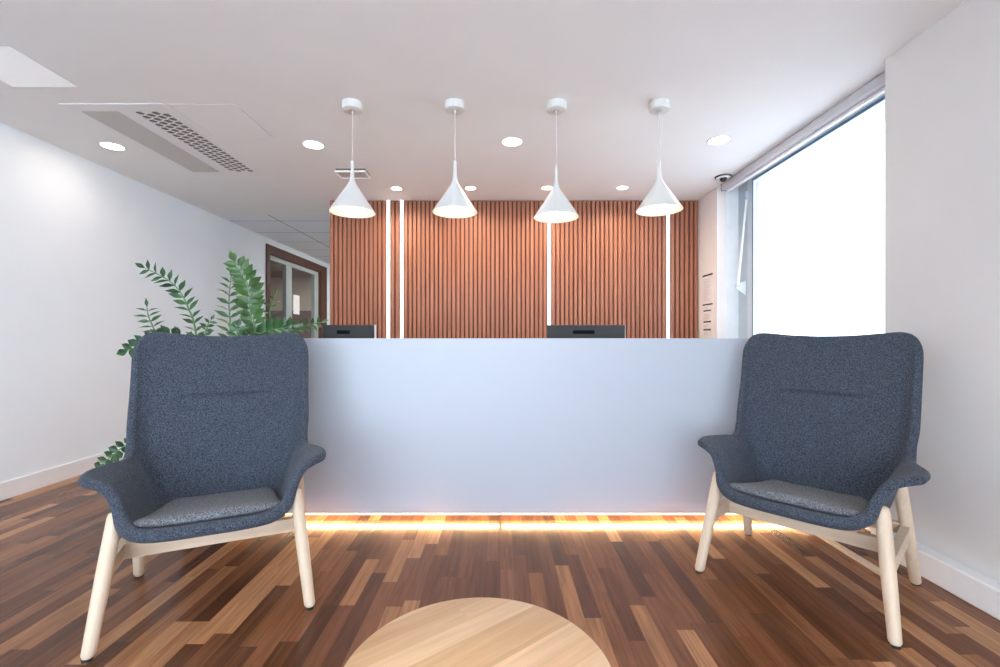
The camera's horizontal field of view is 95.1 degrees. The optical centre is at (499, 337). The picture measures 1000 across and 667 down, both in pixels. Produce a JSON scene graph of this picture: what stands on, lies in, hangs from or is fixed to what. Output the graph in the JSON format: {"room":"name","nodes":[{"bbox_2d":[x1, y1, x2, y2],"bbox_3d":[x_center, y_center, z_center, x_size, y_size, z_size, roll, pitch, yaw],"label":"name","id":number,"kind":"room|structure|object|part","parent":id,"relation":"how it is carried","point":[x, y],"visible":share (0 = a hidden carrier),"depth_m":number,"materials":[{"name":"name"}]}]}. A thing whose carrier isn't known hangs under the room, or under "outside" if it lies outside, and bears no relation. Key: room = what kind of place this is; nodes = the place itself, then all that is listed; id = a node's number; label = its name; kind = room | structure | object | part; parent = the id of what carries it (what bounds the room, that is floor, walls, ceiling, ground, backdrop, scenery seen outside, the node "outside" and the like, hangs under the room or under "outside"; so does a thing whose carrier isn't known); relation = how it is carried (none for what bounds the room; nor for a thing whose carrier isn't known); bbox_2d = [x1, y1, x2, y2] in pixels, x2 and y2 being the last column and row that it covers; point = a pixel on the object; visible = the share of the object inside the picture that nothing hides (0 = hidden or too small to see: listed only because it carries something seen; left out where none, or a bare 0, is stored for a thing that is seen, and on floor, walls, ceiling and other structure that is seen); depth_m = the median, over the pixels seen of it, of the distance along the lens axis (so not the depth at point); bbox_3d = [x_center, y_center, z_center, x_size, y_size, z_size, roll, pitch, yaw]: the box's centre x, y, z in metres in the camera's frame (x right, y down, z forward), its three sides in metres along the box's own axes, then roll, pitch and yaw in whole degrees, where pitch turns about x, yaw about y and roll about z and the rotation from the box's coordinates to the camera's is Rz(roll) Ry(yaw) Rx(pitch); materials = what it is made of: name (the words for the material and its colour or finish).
{"room":"lobby","nodes":[
{"label":"lobby","id":0,"kind":"room"},
{"bbox_2d":[0,122,329,482],"bbox_3d":[-3.335,-0.174,3.750,0.150,2.468,12.900,0,0,0],"label":"wall","id":1,"kind":"structure","parent":0,"point":[74,229],"depth_m":3.55,"materials":[{"name":"white paint"}]},
{"bbox_2d":[0,448,124,500],"bbox_3d":[-3.252,1.002,1.828,0.015,0.115,9.056,0,0,0],"label":"baseboard","id":2,"kind":"structure","parent":1,"relation":"attached to","point":[21,485],"depth_m":3.27,"materials":[{"name":"paint"}]},
{"bbox_2d":[266,243,326,337],"bbox_3d":[-3.310,-0.128,7.458,0.140,2.376,2.204,0,0,0],"label":"door","id":3,"kind":"structure","parent":1,"relation":"in","point":[318,273],"depth_m":7.42,"materials":[{"name":"brown wood"}]},
{"bbox_3d":[-3.320,-0.066,7.365,0.060,2.251,1.829,0,0,0],"label":"frame","id":4,"kind":"part","parent":3,"relation":"part of","materials":[{"name":"grey metal"}]},
{"bbox_2d":[293,295,298,314],"bbox_3d":[-3.315,-0.541,7.440,0.006,0.310,0.220,0,0,0],"label":"notice sheet","id":5,"kind":"object","parent":3,"relation":"attached to","point":[295,297],"visible":1,"depth_m":7.42,"materials":[{"name":"paper"}]},
{"bbox_2d":[270,278,310,310],"bbox_3d":[-4.915,-0.174,7.960,3.010,2.468,4.720,0,0,0],"label":"wall","id":6,"kind":"structure","parent":0,"point":[301,287],"depth_m":10.20,"materials":[{"name":"beige paint"}]},
{"bbox_2d":[270,311,310,337],"bbox_3d":[-4.855,0.225,10.255,2.890,1.670,0.110,0,0,0],"label":"wall","id":7,"kind":"structure","parent":0,"point":[303,315],"depth_m":10.20,"materials":[{"name":"paint"}]},
{"bbox_2d":[270,261,310,277],"bbox_3d":[-4.915,-1.428,7.960,3.010,0.160,4.720,0,0,0],"label":"ceiling","id":8,"kind":"structure","parent":0,"point":[276,270],"depth_m":9.40,"materials":[{"name":"grey paint"}]},
{"bbox_2d":[0,0,965,263],"bbox_3d":[-0.480,-1.483,3.400,5.960,0.150,12.600,0,0,0],"label":"ceiling","id":9,"kind":"structure","parent":0,"point":[756,73],"depth_m":2.55,"materials":[{"name":"paint"}]},
{"bbox_2d":[0,46,77,86],"bbox_3d":[-2.545,-1.409,2.382,0.370,0.007,0.365,0,0,0],"label":"ceiling panel","id":10,"kind":"object","parent":9,"relation":"attached to","point":[17,69],"visible":1,"depth_m":2.43,"materials":[{"name":"white"}]},
{"bbox_2d":[98,141,126,150],"bbox_3d":[-2.842,-1.406,3.351,0.164,0.004,0.164,0,0,0],"label":"recessed light","id":11,"kind":"object","parent":9,"relation":"in","point":[109,145],"visible":1,"depth_m":3.35,"materials":[{"name":"white paint"}]},
{"bbox_2d":[100,143,123,149],"bbox_3d":[-2.842,-1.405,3.351,0.136,0.001,0.136,0,0,0],"label":"diffuser","id":12,"kind":"object","parent":11,"relation":"attached to","point":[108,145],"depth_m":3.35,"materials":[{"name":"white plastic"}]},
{"bbox_2d":[59,104,263,174],"bbox_3d":[-2.340,-1.406,3.345,0.620,0.004,1.200,0,0,0],"label":"air conditioner","id":13,"kind":"object","parent":9,"relation":"attached to","point":[158,130],"visible":1,"depth_m":3.19,"materials":[{"name":"white plastic"}]},
{"bbox_2d":[81,111,219,171],"bbox_3d":[-2.482,-1.406,3.350,0.235,0.002,1.040,0,0,0],"label":"grille","id":14,"kind":"object","parent":13,"relation":"attached to","point":[119,122],"depth_m":3.24,"materials":[{"name":"grey"}]},
{"bbox_2d":[134,111,253,171],"bbox_3d":[-2.175,-1.406,3.350,0.200,0.002,1.040,0,0,0],"label":"grille","id":15,"kind":"object","parent":13,"relation":"attached to","point":[166,122],"depth_m":3.23,"materials":[{"name":"white plastic"}]},
{"bbox_2d":[168,104,271,136],"bbox_3d":[-1.795,-1.409,2.973,0.410,0.007,0.455,0,0,0],"label":"access panel","id":16,"kind":"object","parent":9,"relation":"attached to","point":[219,120],"visible":1,"depth_m":2.94,"materials":[{"name":"white paint"}]},
{"bbox_2d":[301,140,324,148],"bbox_3d":[-1.357,-1.406,3.325,0.164,0.004,0.164,0,0,0],"label":"recessed light","id":17,"kind":"object","parent":9,"relation":"in","point":[312,144],"visible":1,"depth_m":3.32,"materials":[{"name":"white paint"}]},
{"bbox_2d":[328,98,375,217],"bbox_3d":[-0.886,-1.081,2.740,0.270,0.655,0.270,0,0,0],"label":"pendant lamp","id":18,"kind":"object","parent":9,"relation":"hanging from","point":[351,203],"visible":1,"depth_m":2.71,"materials":[{"name":"white metal"}]},
{"bbox_3d":[-0.886,-0.906,2.740,0.270,0.307,0.270,0,0,0],"label":"lamp shade","id":19,"kind":"part","parent":18,"relation":"part of","materials":[{"name":"white paint"}]},
{"bbox_3d":[-0.885,-1.210,2.740,0.004,0.295,0.004,0,0,23],"label":"cord","id":20,"kind":"part","parent":18,"relation":"part of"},
{"bbox_2d":[334,169,370,178],"bbox_3d":[-1.246,-1.392,3.872,0.262,0.032,0.166,0,0,0],"label":"ceiling vent","id":21,"kind":"object","parent":9,"relation":"in","point":[342,173],"visible":0.98,"depth_m":3.84,"materials":[{"name":"white plastic"}]},
{"bbox_3d":[-1.246,-1.386,3.872,0.232,0.008,0.136,0,0,0],"label":"plate","id":22,"kind":"part","parent":21,"relation":"part of","materials":[{"name":"white metal"}]},
{"bbox_2d":[390,186,402,190],"bbox_3d":[-0.974,-1.406,4.298,0.124,0.004,0.124,0,0,0],"label":"recessed light","id":23,"kind":"object","parent":9,"relation":"in","point":[396,188],"visible":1,"depth_m":4.29,"materials":[{"name":"white paint"}]},
{"bbox_2d":[432,98,477,217],"bbox_3d":[-0.270,-1.081,2.740,0.270,0.655,0.270,0,0,0],"label":"pendant lamp","id":24,"kind":"object","parent":9,"relation":"hanging from","point":[454,203],"visible":1,"depth_m":2.71,"materials":[{"name":"white metal"}]},
{"bbox_3d":[-0.270,-0.906,2.740,0.270,0.307,0.270,0,0,0],"label":"lamp shade","id":25,"kind":"part","parent":24,"relation":"part of","materials":[{"name":"white paint"}]},
{"bbox_2d":[464,186,476,189],"bbox_3d":[-0.277,-1.406,4.290,0.124,0.004,0.124,0,0,0],"label":"recessed light","id":26,"kind":"object","parent":9,"relation":"in","point":[465,187],"visible":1,"depth_m":4.28,"materials":[{"name":"white paint"}]},
{"bbox_2d":[501,136,522,146],"bbox_3d":[0.086,-1.406,3.275,0.164,0.004,0.164,0,0,0],"label":"recessed light","id":27,"kind":"object","parent":9,"relation":"in","point":[512,141],"visible":1,"depth_m":3.27,"materials":[{"name":"white paint"}]},
{"bbox_2d":[503,138,520,145],"bbox_3d":[0.086,-1.405,3.275,0.136,0.001,0.136,0,0,0],"label":"diffuser","id":28,"kind":"object","parent":27,"relation":"attached to","point":[509,141],"depth_m":3.27,"materials":[{"name":"white plastic"}]},
{"bbox_2d":[540,185,552,189],"bbox_3d":[0.440,-1.406,4.281,0.124,0.004,0.124,0,0,0],"label":"recessed light","id":29,"kind":"object","parent":9,"relation":"in","point":[547,187],"visible":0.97,"depth_m":4.26,"materials":[{"name":"white paint"}]},
{"bbox_2d":[534,98,578,222],"bbox_3d":[0.338,-1.065,2.740,0.270,0.685,0.270,0,0,0],"label":"pendant lamp","id":30,"kind":"object","parent":9,"relation":"hanging from","point":[556,208],"visible":1,"depth_m":2.71,"materials":[{"name":"white metal"}]},
{"bbox_3d":[0.338,-0.876,2.740,0.270,0.307,0.270,0,0,0],"label":"lamp shade","id":31,"kind":"part","parent":30,"relation":"part of","materials":[{"name":"white paint"}]},
{"bbox_3d":[0.338,-1.193,2.740,0.004,0.321,0.004,0,0,-23],"label":"cord","id":32,"kind":"part","parent":30,"relation":"part of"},
{"bbox_2d":[616,185,628,189],"bbox_3d":[1.146,-1.406,4.275,0.124,0.004,0.124,0,0,0],"label":"recessed light","id":33,"kind":"object","parent":9,"relation":"in","point":[622,187],"visible":1,"depth_m":4.26,"materials":[{"name":"white paint"}]},
{"bbox_2d":[636,98,682,215],"bbox_3d":[0.955,-1.087,2.740,0.270,0.643,0.270,0,0,0],"label":"pendant lamp","id":34,"kind":"object","parent":9,"relation":"hanging from","point":[660,201],"visible":1,"depth_m":2.71,"materials":[{"name":"white metal"}]},
{"bbox_3d":[0.955,-0.918,2.740,0.270,0.307,0.270,0,0,0],"label":"lamp shade","id":35,"kind":"part","parent":34,"relation":"part of","materials":[{"name":"white paint"}]},
{"bbox_3d":[0.955,-1.217,2.740,0.004,0.285,0.004,0,0,-23],"label":"cord","id":36,"kind":"part","parent":34,"relation":"part of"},
{"bbox_2d":[706,135,731,144],"bbox_3d":[1.557,-1.406,3.250,0.164,0.004,0.164,0,0,0],"label":"recessed light","id":37,"kind":"object","parent":9,"relation":"in","point":[720,139],"visible":1,"depth_m":3.25,"materials":[{"name":"white paint"}]},
{"bbox_2d":[715,174,731,181],"bbox_3d":[1.945,-1.386,3.980,0.135,0.050,0.135,0,0,0],"label":"security camera","id":38,"kind":"object","parent":9,"relation":"attached to","point":[723,177],"visible":1,"depth_m":3.96,"materials":[{"name":"white paint"}]},
{"bbox_2d":[0,475,999,666],"bbox_3d":[-1.950,1.120,3.750,8.900,0.120,13.300,0,0,0],"label":"floor","id":39,"kind":"structure","parent":0,"point":[774,596],"depth_m":1.93,"materials":[{"name":"brown wood"}]},
{"bbox_2d":[77,332,325,663],"bbox_3d":[-1.190,0.517,1.939,0.825,1.087,0.678,0,0,-25],"label":"armchair","id":40,"kind":"object","parent":39,"relation":"on","point":[218,450],"visible":1,"depth_m":2.05,"materials":[{"name":"blue fabric"}]},
{"bbox_3d":[-1.355,0.833,1.559,0.048,0.443,0.146,0,0,1],"label":"leg","id":41,"kind":"part","parent":40,"relation":"part of","materials":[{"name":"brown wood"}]},
{"bbox_3d":[-1.454,0.810,1.760,0.030,0.055,0.448,0,0,-25],"label":"rail","id":42,"kind":"part","parent":40,"relation":"part of","materials":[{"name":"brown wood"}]},
{"bbox_3d":[-1.555,0.825,1.965,0.047,0.463,0.205,0,0,-37],"label":"leg","id":43,"kind":"part","parent":40,"relation":"part of","materials":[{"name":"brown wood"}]},
{"bbox_2d":[133,487,280,527],"bbox_3d":[-1.161,0.687,1.878,0.489,0.099,0.445,0,0,-25],"label":"seat cushion","id":44,"kind":"object","parent":40,"relation":"on","point":[158,507],"depth_m":1.81,"materials":[{"name":"grey fabric"}]},
{"bbox_3d":[-1.165,0.815,1.887,0.618,0.063,0.034,0,0,-25],"label":"rail","id":45,"kind":"part","parent":40,"relation":"part of","materials":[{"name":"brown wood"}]},
{"bbox_3d":[-0.980,0.825,2.239,0.047,0.463,0.205,0,0,-14],"label":"leg","id":46,"kind":"part","parent":40,"relation":"part of","materials":[{"name":"brown wood"}]},
{"bbox_3d":[-0.790,0.833,1.828,0.146,0.443,0.048,0,0,38],"label":"leg","id":47,"kind":"part","parent":40,"relation":"part of","materials":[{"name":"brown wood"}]},
{"bbox_2d":[94,251,327,467],"bbox_3d":[-1.492,0.299,2.470,1.102,1.522,0.336,0,0,-10],"label":"potted plant","id":48,"kind":"object","parent":39,"relation":"on","point":[282,326],"visible":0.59,"depth_m":2.42,"materials":[{"name":"green plant"}]},
{"bbox_2d":[344,597,610,666],"bbox_3d":[-0.042,0.836,0.828,0.504,0.452,0.504,0,0,0],"label":"coffee table","id":49,"kind":"object","parent":39,"relation":"on","point":[481,631],"visible":1,"depth_m":0.93,"materials":[{"name":"brown wood"}]},
{"bbox_2d":[285,338,748,514],"bbox_3d":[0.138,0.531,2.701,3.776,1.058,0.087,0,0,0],"label":"reception desk","id":50,"kind":"object","parent":39,"relation":"on","point":[404,426],"depth_m":2.66,"materials":[{"name":"white laminate"}]},
{"bbox_2d":[695,332,930,649],"bbox_3d":[1.367,0.517,2.036,0.678,1.087,0.825,0,0,-42],"label":"armchair","id":51,"kind":"object","parent":39,"relation":"on","point":[823,443],"visible":1,"depth_m":2.08,"materials":[{"name":"blue fabric"}]},
{"bbox_3d":[0.955,0.833,2.084,0.146,0.443,0.048,0,0,-16],"label":"leg","id":52,"kind":"part","parent":51,"relation":"part of","materials":[{"name":"brown wood"}]},
{"bbox_3d":[1.120,0.810,2.237,0.448,0.055,0.030,0,0,-42],"label":"rail","id":53,"kind":"part","parent":51,"relation":"part of","materials":[{"name":"brown wood"}]},
{"bbox_3d":[1.286,0.825,2.393,0.047,0.463,0.205,0,0,36],"label":"leg","id":54,"kind":"part","parent":51,"relation":"part of","materials":[{"name":"brown wood"}]},
{"bbox_2d":[729,479,867,516],"bbox_3d":[1.318,0.687,1.991,0.445,0.099,0.489,0,0,-42],"label":"seat cushion","id":55,"kind":"object","parent":51,"relation":"on","point":[832,501],"depth_m":1.95,"materials":[{"name":"grey fabric"}]},
{"bbox_3d":[1.325,0.815,1.997,0.034,0.063,0.618,0,0,-42],"label":"rail","id":56,"kind":"part","parent":51,"relation":"part of","materials":[{"name":"brown wood"}]},
{"bbox_3d":[1.487,0.798,2.145,0.032,0.053,0.618,0,0,-42],"label":"rail","id":57,"kind":"part","parent":51,"relation":"part of","materials":[{"name":"brown wood"}]},
{"bbox_3d":[1.378,0.833,1.621,0.048,0.443,0.146,0,0,21],"label":"leg","id":58,"kind":"part","parent":51,"relation":"part of","materials":[{"name":"brown wood"}]},
{"bbox_3d":[1.544,0.810,1.771,0.448,0.055,0.030,0,0,-42],"label":"rail","id":59,"kind":"part","parent":51,"relation":"part of","materials":[{"name":"brown wood"}]},
{"bbox_3d":[1.716,0.825,1.922,0.205,0.463,0.047,0,0,-31],"label":"leg","id":60,"kind":"part","parent":51,"relation":"part of","materials":[{"name":"brown wood"}]},
{"bbox_3d":[0.138,0.690,3.127,3.776,0.740,0.762,0,0,0],"label":"reception desk","id":61,"kind":"object","parent":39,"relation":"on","visible":0},
{"bbox_2d":[323,325,375,337],"bbox_3d":[-1.044,0.115,3.160,0.358,0.411,0.200,0,0,0],"label":"computer monitor","id":62,"kind":"object","parent":61,"relation":"on","point":[329,331],"visible":0.37,"depth_m":3.15,"materials":[{"name":"grey plastic"}]},
{"bbox_2d":[547,325,624,337],"bbox_3d":[0.600,0.115,3.160,0.551,0.411,0.200,0,0,0],"label":"computer monitor","id":63,"kind":"object","parent":61,"relation":"on","point":[553,331],"visible":0.36,"depth_m":3.15,"materials":[{"name":"grey plastic"}]},
{"bbox_2d":[698,105,884,530],"bbox_3d":[2.215,-0.174,3.499,0.370,2.468,2.381,0,0,0],"label":"wall","id":64,"kind":"structure","parent":0,"point":[712,207],"depth_m":4.28,"materials":[{"name":"white paint"}]},
{"bbox_2d":[703,303,712,337],"bbox_3d":[2.029,-0.154,4.463,0.006,0.360,0.215,0,0,0],"label":"notice sheet","id":65,"kind":"object","parent":64,"relation":"attached to","point":[707,308],"visible":0.98,"depth_m":4.44,"materials":[{"name":"paper"}]},
{"bbox_2d":[703,273,712,303],"bbox_3d":[2.029,-0.482,4.463,0.006,0.280,0.215,0,0,0],"label":"notice sheet","id":66,"kind":"object","parent":64,"relation":"attached to","point":[707,279],"visible":1,"depth_m":4.44,"materials":[{"name":"paper"}]},
{"bbox_2d":[726,187,738,337],"bbox_3d":[2.207,-0.634,4.271,0.186,1.548,0.008,0,0,0],"label":"trim","id":67,"kind":"structure","parent":64,"relation":"attached to","point":[731,196],"depth_m":4.27,"materials":[{"name":"white paint"}]},
{"bbox_2d":[735,95,884,337],"bbox_3d":[2.207,-0.633,3.292,0.158,1.547,1.966,0,0,0],"label":"window","id":68,"kind":"structure","parent":64,"relation":"in","point":[748,281],"depth_m":4.01,"materials":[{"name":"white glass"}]},
{"bbox_3d":[2.178,-0.873,4.105,0.092,0.797,0.020,0,0,8],"label":"stay arm","id":69,"kind":"part","parent":68,"relation":"part of"},
{"bbox_2d":[721,71,884,191],"bbox_3d":[2.062,-1.366,3.245,0.091,0.080,1.864,0,0,0],"label":"roller blind","id":70,"kind":"object","parent":68,"relation":"attached to","point":[875,87],"visible":0.73,"depth_m":2.96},
{"bbox_2d":[817,536,879,575],"bbox_3d":[1.708,1.052,2.265,0.036,0.016,0.470,0,0,0],"label":"cable cover","id":71,"kind":"object","parent":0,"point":[864,562],"visible":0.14,"depth_m":2.20,"materials":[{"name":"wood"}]},
{"bbox_2d":[885,0,999,581],"bbox_3d":[2.172,-0.174,-0.196,0.455,2.468,5.009,0,0,0],"label":"wall","id":72,"kind":"structure","parent":0,"point":[942,87],"depth_m":1.97,"materials":[{"name":"white paint"}]},
{"bbox_2d":[871,527,999,619],"bbox_3d":[1.907,1.004,-0.196,0.075,0.112,5.009,0,0,0],"label":"baseboard","id":73,"kind":"structure","parent":72,"relation":"attached to","point":[981,591],"depth_m":1.87,"materials":[{"name":"paint"}]},
{"label":"outside","id":74,"kind":"structure","parent":0,"visible":0},
{"bbox_3d":[180.000,7.460,170.000,440.000,0.400,460.000,0,0,0],"label":"ground","id":75,"kind":"structure","parent":74,"visible":0},
{"bbox_2d":[760,330,786,334],"bbox_3d":[89.278,2.313,153.676,9.790,9.894,7.952,0,0,0],"label":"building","id":76,"kind":"structure","parent":75,"relation":"on","point":[761,331],"depth_m":150.10,"materials":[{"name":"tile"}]},
{"bbox_2d":[788,329,811,335],"bbox_3d":[113.085,1.978,172.381,6.552,10.564,5.361,0,0,0],"label":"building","id":77,"kind":"structure","parent":75,"relation":"on","point":[800,332],"depth_m":169.98,"materials":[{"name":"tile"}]},
{"bbox_2d":[855,329,884,334],"bbox_3d":[131.291,2.017,162.521,6.902,10.486,5.642,0,0,0],"label":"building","id":78,"kind":"structure","parent":75,"relation":"on","point":[862,331],"depth_m":161.06,"materials":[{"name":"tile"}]},
{"bbox_3d":[0.378,-0.174,7.145,4.244,2.468,4.910,0,0,0],"label":"wall","id":79,"kind":"structure","parent":0,"visible":0},
{"bbox_2d":[330,201,386,337],"bbox_3d":[-1.452,-0.182,4.678,0.580,2.445,0.024,0,0,0],"label":"wall panel","id":80,"kind":"object","parent":79,"relation":"attached to","point":[358,246],"visible":0.38,"depth_m":4.67,"materials":[{"name":"brown wood"}]},
{"bbox_2d":[387,200,390,337],"bbox_3d":[-1.141,-0.182,4.677,0.037,2.444,0.026,0,0,0],"label":"light line","id":81,"kind":"object","parent":79,"relation":"attached to","point":[388,201],"visible":0.56,"depth_m":4.67,"materials":[{"name":"white"}]},
{"bbox_2d":[391,201,399,337],"bbox_3d":[-1.073,-0.182,4.678,0.096,2.445,0.024,0,0,0],"label":"wall panel","id":82,"kind":"object","parent":79,"relation":"attached to","point":[395,205],"visible":0.54,"depth_m":4.67,"materials":[{"name":"brown wood"}]},
{"bbox_2d":[400,200,403,337],"bbox_3d":[-1.004,-0.182,4.677,0.037,2.444,0.026,0,0,0],"label":"light line","id":83,"kind":"object","parent":79,"relation":"attached to","point":[401,201],"visible":0.56,"depth_m":4.66,"materials":[{"name":"white plastic"}]},
{"bbox_2d":[404,201,546,337],"bbox_3d":[-0.250,-0.182,4.678,1.467,2.445,0.024,0,0,0],"label":"wall panel","id":84,"kind":"object","parent":79,"relation":"attached to","point":[484,274],"visible":0.47,"depth_m":4.67,"materials":[{"name":"brown wood"}]},
{"bbox_2d":[547,223,550,324],"bbox_3d":[0.504,-0.182,4.677,0.037,2.444,0.026,0,0,0],"label":"light line","id":85,"kind":"object","parent":79,"relation":"attached to","point":[548,224],"visible":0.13,"depth_m":4.66,"materials":[{"name":"white plastic"}]},
{"bbox_2d":[551,201,665,337],"bbox_3d":[1.111,-0.182,4.678,1.175,2.445,0.024,0,0,0],"label":"wall panel","id":86,"kind":"object","parent":79,"relation":"attached to","point":[608,263],"visible":0.41,"depth_m":4.67,"materials":[{"name":"brown wood"}]},
{"bbox_2d":[666,215,669,337],"bbox_3d":[1.719,-0.182,4.677,0.037,2.444,0.026,0,0,0],"label":"light line","id":87,"kind":"object","parent":79,"relation":"attached to","point":[667,216],"visible":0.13,"depth_m":4.66,"materials":[{"name":"white plastic"}]},
{"bbox_2d":[670,201,697,337],"bbox_3d":[1.883,-0.182,4.678,0.288,2.445,0.024,0,0,0],"label":"wall panel","id":88,"kind":"object","parent":79,"relation":"attached to","point":[684,223],"visible":0.41,"depth_m":4.67,"materials":[{"name":"brown wood"}]}
]}

